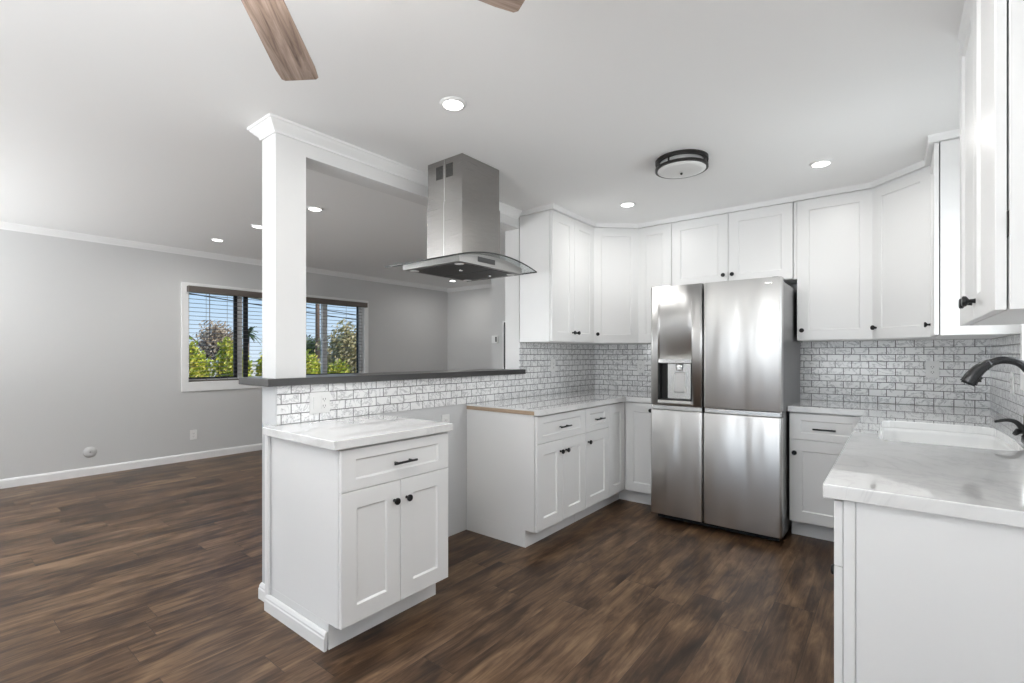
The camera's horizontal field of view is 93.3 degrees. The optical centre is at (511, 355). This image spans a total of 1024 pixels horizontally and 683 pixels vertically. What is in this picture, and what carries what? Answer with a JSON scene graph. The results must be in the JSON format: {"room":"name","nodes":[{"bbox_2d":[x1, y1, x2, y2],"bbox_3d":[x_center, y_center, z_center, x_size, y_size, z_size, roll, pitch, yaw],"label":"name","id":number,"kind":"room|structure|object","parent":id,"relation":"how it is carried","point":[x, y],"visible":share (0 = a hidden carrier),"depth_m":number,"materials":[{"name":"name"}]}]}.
{"room":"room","nodes":[
{"label":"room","id":0,"kind":"room"},
{"bbox_2d":[0,229,446,478],"bbox_3d":[-3.890,-0.002,5.915,0.148,2.540,8.696,0,0,38],"label":"wall","id":1,"kind":"structure","parent":0,"point":[90,332],"depth_m":5.29,"materials":[{"name":"grey paint"}]},
{"bbox_2d":[0,443,261,488],"bbox_3d":[-3.877,1.224,5.814,0.014,0.088,8.556,0,0,38],"label":"baseboard","id":2,"kind":"structure","parent":1,"relation":"attached to","point":[81,472],"depth_m":5.29,"materials":[{"name":"white paint"}]},
{"bbox_2d":[190,430,196,439],"bbox_3d":[-3.852,0.963,5.848,0.009,0.118,0.075,0,0,38],"label":"outlet plate","id":3,"kind":"object","parent":1,"relation":"attached to","point":[193,433],"visible":1,"depth_m":5.84,"materials":[{"name":"white plastic"}]},
{"bbox_2d":[0,221,447,291],"bbox_3d":[-3.858,-1.228,5.800,0.062,0.062,8.556,0,0,38],"label":"trim","id":4,"kind":"structure","parent":1,"relation":"attached to","point":[3,225],"depth_m":5.62,"materials":[{"name":"white paint"}]},
{"bbox_2d":[181,282,367,391],"bbox_3d":[-3.174,-0.218,6.807,0.155,1.311,2.596,0,0,38],"label":"window","id":5,"kind":"structure","parent":1,"relation":"in","point":[186,386],"depth_m":6.30,"materials":[{"name":"white paint"}]},
{"bbox_2d":[187,285,261,381],"bbox_3d":[-3.507,-0.255,6.267,0.120,1.150,1.236,0,0,38],"label":"window blind","id":6,"kind":"object","parent":5,"relation":"attached to","point":[197,289],"visible":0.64,"depth_m":6.06,"materials":[{"name":"grey"}]},
{"bbox_2d":[306,297,367,371],"bbox_3d":[-2.730,-0.255,7.247,0.120,1.150,1.245,0,0,38],"label":"window blind","id":7,"kind":"object","parent":5,"relation":"attached to","point":[308,299],"visible":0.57,"depth_m":7.32,"materials":[{"name":"grey"}]},
{"bbox_2d":[0,450,833,682],"bbox_3d":[-1.080,1.343,3.596,7.553,0.150,8.956,0,0,38],"label":"floor","id":8,"kind":"structure","parent":0,"point":[153,574],"depth_m":2.50,"materials":[{"name":"brown wood"}]},
{"bbox_2d":[270,432,447,649],"bbox_3d":[-0.754,0.830,2.446,0.664,0.876,0.618,0,0,38],"label":"base cabinet","id":9,"kind":"object","parent":8,"relation":"on","point":[359,535],"visible":0.98,"depth_m":2.21,"materials":[{"name":"white paint"}]},
{"bbox_2d":[262,414,452,450],"bbox_3d":[-0.826,0.372,2.486,0.794,0.038,0.677,0,0,38],"label":"countertop","id":10,"kind":"structure","parent":9,"relation":"on","point":[349,432],"depth_m":2.31,"materials":[{"name":"white stone"}]},
{"bbox_2d":[467,409,584,547],"bbox_3d":[0.123,0.830,3.550,0.664,0.876,0.620,0,0,38],"label":"base cabinet","id":11,"kind":"object","parent":8,"relation":"on","point":[526,473],"visible":0.98,"depth_m":3.32,"materials":[{"name":"white paint"}]},
{"bbox_2d":[574,405,608,521],"bbox_3d":[0.434,0.830,3.943,0.664,0.876,0.375,0,0,38],"label":"base cabinet","id":12,"kind":"object","parent":8,"relation":"on","point":[597,417],"visible":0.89,"depth_m":3.76,"materials":[{"name":"white paint"}]},
{"bbox_2d":[598,401,651,509],"bbox_3d":[0.942,0.830,4.367,0.933,0.876,0.918,0,0,38],"label":"base cabinet","id":13,"kind":"object","parent":8,"relation":"on","point":[629,422],"visible":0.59,"depth_m":4.07,"materials":[{"name":"white paint"}]},
{"bbox_2d":[467,389,650,415],"bbox_3d":[0.635,0.372,3.965,0.939,0.038,1.918,0,0,38],"label":"countertop","id":14,"kind":"structure","parent":13,"relation":"on","point":[540,405],"depth_m":3.69,"materials":[{"name":"white stone"}]},
{"bbox_2d":[651,276,799,541],"bbox_3d":[1.675,0.368,3.776,0.897,1.800,0.838,0,0,38],"label":"refrigerator","id":15,"kind":"object","parent":8,"relation":"on","point":[725,355],"visible":0.98,"depth_m":3.41,"materials":[{"name":"grey metal"}]},
{"bbox_2d":[789,412,860,541],"bbox_3d":[2.283,0.830,3.465,0.430,0.876,0.664,0,0,38],"label":"base cabinet","id":16,"kind":"object","parent":8,"relation":"on","point":[816,441],"visible":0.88,"depth_m":3.29,"materials":[{"name":"white paint"}]},
{"bbox_2d":[788,399,1023,527],"bbox_3d":[1.835,0.372,2.394,1.075,0.038,2.888,0,0,38],"label":"countertop","id":17,"kind":"structure","parent":16,"relation":"on","point":[976,484],"depth_m":1.55,"materials":[{"name":"white stone"}]},
{"bbox_2d":[880,428,1015,450],"bbox_3d":[1.950,0.502,2.193,0.486,0.222,0.815,0,0,38],"label":"sink","id":18,"kind":"object","parent":17,"relation":"in","point":[971,440],"visible":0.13,"depth_m":2.47,"materials":[{"name":"white ceramic"}]},
{"bbox_2d":[960,356,1023,438],"bbox_3d":[2.094,0.179,2.076,0.250,0.348,0.079,0,0,38],"label":"faucet","id":19,"kind":"object","parent":17,"relation":"on","point":[974,375],"visible":1,"depth_m":2.08,"materials":[{"name":"black metal"}]},
{"bbox_2d":[831,499,1023,682],"bbox_3d":[1.217,0.830,1.269,0.657,0.876,0.312,0,0,38],"label":"base cabinet","id":20,"kind":"object","parent":8,"relation":"on","point":[919,597],"visible":0.9,"depth_m":1.21,"materials":[{"name":"white paint"}]},
{"bbox_2d":[262,133,592,583],"bbox_3d":[-0.218,0.038,3.770,0.153,2.460,3.300,0,0,38],"label":"wall","id":21,"kind":"structure","parent":0,"point":[285,160],"depth_m":2.63,"materials":[{"name":"white paint"}]},
{"bbox_2d":[265,435,269,594],"bbox_3d":[-1.206,0.790,2.418,0.032,0.791,0.045,0,0,38],"label":"trim","id":22,"kind":"structure","parent":21,"relation":"attached to","point":[267,438],"depth_m":2.40,"materials":[{"name":"white paint"}]},
{"bbox_2d":[258,582,326,651],"bbox_3d":[-0.435,1.227,3.084,0.694,0.082,2.056,0,0,38],"label":"baseboard","id":23,"kind":"structure","parent":21,"relation":"attached to","point":[317,636],"depth_m":2.22,"materials":[{"name":"white paint"}]},
{"bbox_2d":[310,391,329,413],"bbox_3d":[-1.035,0.256,2.607,0.011,0.114,0.116,0,0,38],"label":"outlet plate","id":24,"kind":"object","parent":21,"relation":"attached to","point":[319,401],"visible":1,"depth_m":2.60,"materials":[{"name":"white plastic"}]},
{"bbox_2d":[321,396,326,408],"bbox_3d":[-1.019,0.256,2.625,0.002,0.068,0.034,0,0,38],"label":"socket","id":25,"kind":"object","parent":24,"relation":"attached to","point":[323,398],"depth_m":2.62,"materials":[{"name":"grey plastic"}]},
{"bbox_2d":[239,369,525,386],"bbox_3d":[-0.672,0.137,3.303,0.341,0.038,2.108,0,0,38],"label":"bar","id":26,"kind":"object","parent":21,"relation":"on","point":[411,375],"visible":0.97,"depth_m":2.90,"materials":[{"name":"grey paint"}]},
{"bbox_2d":[247,113,521,218],"bbox_3d":[-0.640,-1.151,3.244,0.255,0.062,2.061,0,0,38],"label":"trim","id":27,"kind":"structure","parent":21,"relation":"attached to","point":[270,124],"depth_m":2.67,"materials":[{"name":"white paint"}]},
{"bbox_2d":[442,414,449,422],"bbox_3d":[-0.458,0.468,3.347,0.009,0.115,0.072,0,0,38],"label":"outlet plate","id":28,"kind":"object","parent":21,"relation":"attached to","point":[445,418],"visible":0.51,"depth_m":3.35,"materials":[{"name":"white plastic"}]},
{"bbox_2d":[519,339,594,397],"bbox_3d":[0.460,0.110,4.508,0.007,0.484,1.300,0,0,38],"label":"backsplash corner","id":29,"kind":"structure","parent":21,"relation":"attached to","point":[574,363],"depth_m":4.42,"materials":[{"name":"tile"}]},
{"bbox_2d":[551,359,554,371],"bbox_3d":[0.374,0.093,4.385,0.009,0.115,0.072,0,0,38],"label":"outlet plate","id":30,"kind":"object","parent":29,"relation":"attached to","point":[552,360],"visible":1,"depth_m":4.38,"materials":[{"name":"white plastic"}]},
{"bbox_2d":[520,210,593,343],"bbox_3d":[0.413,-0.625,4.158,0.352,1.037,0.678,0,0,38],"label":"upper cabinet","id":31,"kind":"object","parent":21,"relation":"attached to","point":[557,300],"visible":1,"depth_m":3.96,"materials":[{"name":"white paint"}]},
{"bbox_2d":[519,129,959,228],"bbox_3d":[1.500,-1.163,3.459,2.940,0.038,0.992,0,0,38],"label":"trim","id":32,"kind":"structure","parent":31,"relation":"attached to","point":[931,139],"depth_m":3.66,"materials":[{"name":"white paint"}]},
{"bbox_2d":[447,288,490,369],"bbox_3d":[-0.086,-0.002,8.357,2.793,2.540,0.140,0,0,38],"label":"wall","id":33,"kind":"structure","parent":0,"point":[468,311],"depth_m":8.81,"materials":[{"name":"grey paint"}]},
{"bbox_2d":[447,284,490,291],"bbox_3d":[-0.149,-1.218,8.278,2.793,0.062,0.062,0,0,38],"label":"trim","id":34,"kind":"structure","parent":33,"relation":"attached to","point":[485,285],"depth_m":8.78,"materials":[{"name":"white paint"}]},
{"bbox_2d":[0,0,964,287],"bbox_3d":[-0.806,-1.382,3.378,9.653,0.400,10.156,0,0,38],"label":"ceiling","id":35,"kind":"structure","parent":0,"point":[129,120],"depth_m":2.29,"materials":[{"name":"white paint"}]},
{"bbox_2d":[251,224,261,227],"bbox_3d":[-2.405,-1.217,4.580,0.126,0.010,0.126,0,0,38],"label":"recessed light","id":36,"kind":"object","parent":35,"relation":"in","point":[252,225],"visible":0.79,"depth_m":4.55,"materials":[{"name":"white plastic"}]},
{"bbox_2d":[307,206,322,210],"bbox_3d":[-1.617,-1.198,3.969,0.126,0.010,0.126,0,0,38],"label":"recessed light","id":37,"kind":"object","parent":35,"relation":"in","point":[313,208],"visible":1,"depth_m":3.94,"materials":[{"name":"white plastic"}]},
{"bbox_2d":[241,0,524,80],"bbox_3d":[-0.584,-0.972,0.888,1.368,0.420,1.387,0,0,38],"label":"ceiling fan","id":38,"kind":"object","parent":35,"relation":"hanging from","point":[272,20],"visible":1,"depth_m":1.40,"materials":[{"name":"brown wood"}]},
{"bbox_2d":[440,96,465,110],"bbox_3d":[-0.277,-1.177,2.272,0.126,0.010,0.126,0,0,38],"label":"recessed light","id":39,"kind":"object","parent":35,"relation":"in","point":[452,103],"visible":1,"depth_m":2.25,"materials":[{"name":"white plastic"}]},
{"bbox_2d":[385,153,536,281],"bbox_3d":[-0.305,-0.840,3.031,0.620,0.681,0.719,0,0,38],"label":"range hood","id":40,"kind":"object","parent":35,"relation":"attached to","point":[463,213],"visible":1,"depth_m":2.92,"materials":[{"name":"silver metal"}]},
{"bbox_2d":[436,166,442,180],"bbox_3d":[-0.442,-1.106,2.942,0.056,0.079,0.001,0,0,38],"label":"vent grille","id":41,"kind":"object","parent":40,"relation":"attached to","point":[439,169],"depth_m":2.94,"materials":[{"name":"grey metal"}]},
{"bbox_2d":[446,162,452,176],"bbox_3d":[-0.375,-1.106,2.888,0.056,0.079,0.001,0,0,38],"label":"vent grille","id":42,"kind":"object","parent":40,"relation":"attached to","point":[449,165],"depth_m":2.89,"materials":[{"name":"grey metal"}]},
{"bbox_2d":[403,254,521,280],"bbox_3d":[-0.300,-0.541,3.015,0.482,0.083,0.565,0,0,38],"label":"hood","id":43,"kind":"object","parent":40,"relation":"attached to","point":[464,267],"depth_m":2.90,"materials":[{"name":"silver metal"}]},
{"bbox_2d":[619,201,635,206],"bbox_3d":[0.904,-1.177,3.783,0.126,0.010,0.126,0,0,38],"label":"recessed light","id":44,"kind":"object","parent":35,"relation":"in","point":[623,204],"visible":1,"depth_m":3.76,"materials":[{"name":"white plastic"}]},
{"bbox_2d":[655,149,708,178],"bbox_3d":[1.025,-1.136,2.924,0.304,0.092,0.304,0,0,38],"label":"flush light","id":45,"kind":"object","parent":35,"relation":"attached to","point":[685,163],"visible":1,"depth_m":2.85,"materials":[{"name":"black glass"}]},
{"bbox_2d":[809,159,832,166],"bbox_3d":[1.901,-1.177,2.975,0.126,0.010,0.126,0,0,38],"label":"recessed light","id":46,"kind":"object","parent":35,"relation":"in","point":[823,162],"visible":1,"depth_m":2.96,"materials":[{"name":"white plastic"}]},
{"bbox_2d":[958,0,969,43],"bbox_3d":[1.512,-1.163,1.363,0.315,0.038,0.860,0,0,38],"label":"trim","id":47,"kind":"structure","parent":35,"relation":"attached to","point":[966,3],"depth_m":1.68,"materials":[{"name":"white paint"}]},
{"bbox_2d":[491,254,504,368],"bbox_3d":[0.899,0.028,6.327,1.274,2.480,2.096,0,0,38],"label":"wall","id":48,"kind":"structure","parent":0,"point":[497,284],"depth_m":5.84,"materials":[{"name":"grey paint"}]},
{"bbox_2d":[492,336,497,342],"bbox_3d":[-0.205,-0.190,5.850,0.090,0.090,0.024,0,0,38],"label":"thermostat","id":49,"kind":"object","parent":48,"relation":"attached to","point":[494,338],"visible":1,"depth_m":5.84,"materials":[{"name":"white plastic"}]},
{"bbox_2d":[503,321,504,368],"bbox_3d":[0.099,-0.018,5.611,0.524,0.772,0.020,0,0,38],"label":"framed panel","id":50,"kind":"object","parent":48,"relation":"attached to","point":[503,321],"visible":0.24,"depth_m":5.76,"materials":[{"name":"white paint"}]},
{"bbox_2d":[601,284,989,408],"bbox_3d":[2.054,0.038,4.162,3.226,2.460,0.140,0,0,38],"label":"wall","id":51,"kind":"structure","parent":0,"point":[794,286],"depth_m":3.87,"materials":[{"name":"white paint"}]},
{"bbox_2d":[575,227,641,344],"bbox_3d":[0.910,-0.625,4.572,0.615,1.037,0.624,0,0,38],"label":"upper cabinet","id":52,"kind":"object","parent":51,"relation":"attached to","point":[615,249],"visible":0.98,"depth_m":4.36,"materials":[{"name":"white paint"}]},
{"bbox_2d":[638,223,671,343],"bbox_3d":[1.349,-0.625,4.398,0.309,1.037,0.352,0,0,38],"label":"upper cabinet","id":53,"kind":"object","parent":51,"relation":"attached to","point":[654,242],"visible":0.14,"depth_m":4.31,"materials":[{"name":"white paint"}]},
{"bbox_2d":[672,202,796,285],"bbox_3d":[1.841,-0.855,4.007,0.941,0.577,0.352,0,0,38],"label":"upper cabinet","id":54,"kind":"object","parent":51,"relation":"attached to","point":[758,242],"visible":0.96,"depth_m":3.85,"materials":[{"name":"white paint"}]},
{"bbox_2d":[595,339,989,407],"bbox_3d":[2.014,0.110,4.101,2.933,0.484,0.007,0,0,38],"label":"backsplash","id":55,"kind":"structure","parent":51,"relation":"attached to","point":[885,371],"depth_m":3.57,"materials":[{"name":"tile"}]},
{"bbox_2d":[637,361,643,372],"bbox_3d":[1.249,0.113,4.696,0.072,0.115,0.009,0,0,38],"label":"outlet plate","id":56,"kind":"object","parent":55,"relation":"attached to","point":[640,364],"visible":1,"depth_m":4.69,"materials":[{"name":"white plastic"}]},
{"bbox_2d":[926,361,938,377],"bbox_3d":[2.926,0.100,3.366,0.072,0.115,0.009,0,0,38],"label":"outlet plate","id":57,"kind":"object","parent":55,"relation":"attached to","point":[932,367],"visible":1,"depth_m":3.36,"materials":[{"name":"white plastic"}]},
{"bbox_2d":[929,365,935,373],"bbox_3d":[2.924,0.100,3.364,0.034,0.068,0.002,0,0,38],"label":"socket","id":58,"kind":"object","parent":57,"relation":"attached to","point":[932,368],"depth_m":3.36,"materials":[{"name":"grey plastic"}]},
{"bbox_2d":[797,189,874,341],"bbox_3d":[2.390,-0.625,3.572,0.456,1.037,0.352,0,0,38],"label":"upper cabinet","id":59,"kind":"object","parent":51,"relation":"attached to","point":[834,232],"visible":0.98,"depth_m":3.46,"materials":[{"name":"white paint"}]},
{"bbox_2d":[870,166,1003,340],"bbox_3d":[2.718,-0.625,3.144,0.624,1.037,0.615,0,0,38],"label":"upper cabinet","id":60,"kind":"object","parent":51,"relation":"attached to","point":[900,206],"visible":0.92,"depth_m":3.11,"materials":[{"name":"white paint"}]},
{"bbox_3d":[1.169,0.038,0.563,0.140,2.460,6.600,0,0,38],"label":"wall","id":61,"kind":"structure","parent":0,"visible":0},
{"bbox_2d":[924,138,1019,336],"bbox_3d":[2.515,-0.625,2.671,0.355,1.037,0.394,0,0,38],"label":"upper cabinet","id":62,"kind":"object","parent":61,"relation":"attached to","point":[945,160],"visible":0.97,"depth_m":2.58,"materials":[{"name":"white paint"}]},
{"bbox_2d":[958,0,1023,325],"bbox_3d":[1.513,-0.626,1.389,0.331,1.036,0.817,0,0,38],"label":"upper cabinet","id":63,"kind":"object","parent":61,"relation":"attached to","point":[992,41],"visible":1,"depth_m":1.20,"materials":[{"name":"white paint"}]},
{"bbox_2d":[990,334,1023,423],"bbox_3d":[2.262,0.110,2.060,0.007,0.484,2.883,0,0,38],"label":"backsplash","id":64,"kind":"structure","parent":61,"relation":"attached to","point":[1009,405],"depth_m":2.72,"materials":[{"name":"tile"}]},
{"bbox_2d":[1010,372,1013,393],"bbox_3d":[2.652,0.148,2.565,0.009,0.115,0.072,0,0,38],"label":"outlet plate","id":65,"kind":"object","parent":64,"relation":"attached to","point":[1011,373],"visible":1,"depth_m":2.55,"materials":[{"name":"white plastic"}]},
{"bbox_2d":[1020,324,1023,390],"bbox_3d":[2.304,-0.347,2.011,0.155,1.034,0.780,0,0,38],"label":"window","id":66,"kind":"structure","parent":61,"relation":"in","point":[1021,325],"depth_m":2.34,"materials":[{"name":"white paint"}]},
{"label":"outside","id":67,"kind":"structure","parent":0,"visible":0},
{"bbox_3d":[-3.996,1.498,47.167,180.000,0.140,180.000,0,0,38],"label":"ground","id":68,"kind":"structure","parent":67,"visible":0},
{"bbox_2d":[189,337,210,376],"bbox_3d":[-5.667,0.555,8.502,0.731,1.756,0.640,0,0,19],"label":"shrub","id":69,"kind":"object","parent":68,"relation":"on","point":[196,371],"visible":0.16,"depth_m":8.44,"materials":[{"name":"green plant"}]},
{"bbox_2d":[198,350,215,376],"bbox_3d":[-6.255,0.659,9.553,0.751,1.548,0.612,0,0,38],"label":"shrub","id":70,"kind":"object","parent":68,"relation":"on","point":[201,353],"visible":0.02,"depth_m":9.51,"materials":[{"name":"green plant"}]},
{"bbox_2d":[189,320,242,361],"bbox_3d":[-10.803,0.061,17.670,1.434,2.752,2.263,0,0,38],"label":"tree","id":71,"kind":"object","parent":68,"relation":"on","point":[210,349],"visible":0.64,"depth_m":17.41,"materials":[{"name":"green plant"}]},
{"bbox_2d":[211,335,252,376],"bbox_3d":[-5.243,0.539,9.095,0.800,1.787,0.689,0,0,38],"label":"shrub","id":72,"kind":"object","parent":68,"relation":"on","point":[225,356],"visible":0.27,"depth_m":8.96,"materials":[{"name":"green plant"}]},
{"bbox_2d":[242,326,260,361],"bbox_3d":[-12.706,0.008,23.313,1.206,2.850,1.177,0,0,38],"label":"palm tree","id":73,"kind":"object","parent":68,"relation":"on","point":[250,329],"visible":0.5,"depth_m":23.25,"materials":[{"name":"green plant"}]},
{"bbox_2d":[253,350,261,375],"bbox_3d":[-4.813,0.641,9.632,0.767,1.584,0.613,0,0,38],"label":"shrub","id":74,"kind":"object","parent":68,"relation":"on","point":[259,361],"visible":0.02,"depth_m":9.51,"materials":[{"name":"green plant"}]},
{"bbox_2d":[209,362,320,376],"bbox_3d":[-3.510,0.838,23.805,0.300,1.180,36.000,0,0,38],"label":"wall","id":75,"kind":"structure","parent":68,"relation":"on","point":[252,363],"depth_m":16.75,"materials":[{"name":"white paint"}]},
{"bbox_2d":[306,349,320,373],"bbox_3d":[-4.792,0.648,11.400,0.778,1.570,0.612,0,0,38],"label":"shrub","id":76,"kind":"object","parent":68,"relation":"on","point":[313,360],"visible":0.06,"depth_m":11.29,"materials":[{"name":"green plant"}]},
{"bbox_2d":[306,358,320,373],"bbox_3d":[-4.379,0.717,10.250,0.663,1.434,0.713,0,0,-34],"label":"shrub","id":77,"kind":"object","parent":68,"relation":"on","point":[308,365],"visible":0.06,"depth_m":10.15,"materials":[{"name":"green plant"}]},
{"bbox_2d":[315,304,319,357],"bbox_3d":[-9.207,-1.852,22.899,0.212,6.560,1.800,0,0,38],"label":"utility pole","id":78,"kind":"object","parent":68,"relation":"on","point":[317,322],"visible":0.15,"depth_m":22.83,"materials":[{"name":"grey wood"}]},
{"bbox_2d":[189,293,355,319],"bbox_3d":[-5.748,-2.044,28.707,0.042,1.066,31.087,0,0,31],"label":"power line","id":79,"kind":"object","parent":78,"relation":"attached to","point":[189,293],"visible":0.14,"depth_m":19.98,"materials":[{"name":"black"}]},
{"bbox_2d":[252,298,355,314],"bbox_3d":[-5.810,-2.294,28.629,0.042,1.066,31.087,0,0,31],"label":"power line","id":80,"kind":"object","parent":78,"relation":"attached to","point":[252,298],"visible":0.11,"depth_m":23.61,"materials":[{"name":"black"}]},
{"bbox_2d":[306,334,328,359],"bbox_3d":[-12.728,0.066,29.828,2.685,2.742,3.466,0,0,38],"label":"tree","id":81,"kind":"object","parent":68,"relation":"on","point":[310,340],"visible":0.26,"depth_m":29.68,"materials":[{"name":"green plant"}]},
{"bbox_2d":[311,318,355,372],"bbox_3d":[-5.129,0.216,15.248,1.528,2.760,2.013,0,0,27],"label":"tree","id":82,"kind":"object","parent":68,"relation":"on","point":[350,339],"visible":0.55,"depth_m":14.86,"materials":[{"name":"green plant"}]},
{"bbox_2d":[319,356,352,372],"bbox_3d":[-3.929,0.720,10.775,0.784,1.426,0.626,0,0,35],"label":"shrub","id":83,"kind":"object","parent":68,"relation":"on","point":[337,368],"visible":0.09,"depth_m":10.66,"materials":[{"name":"green plant"}]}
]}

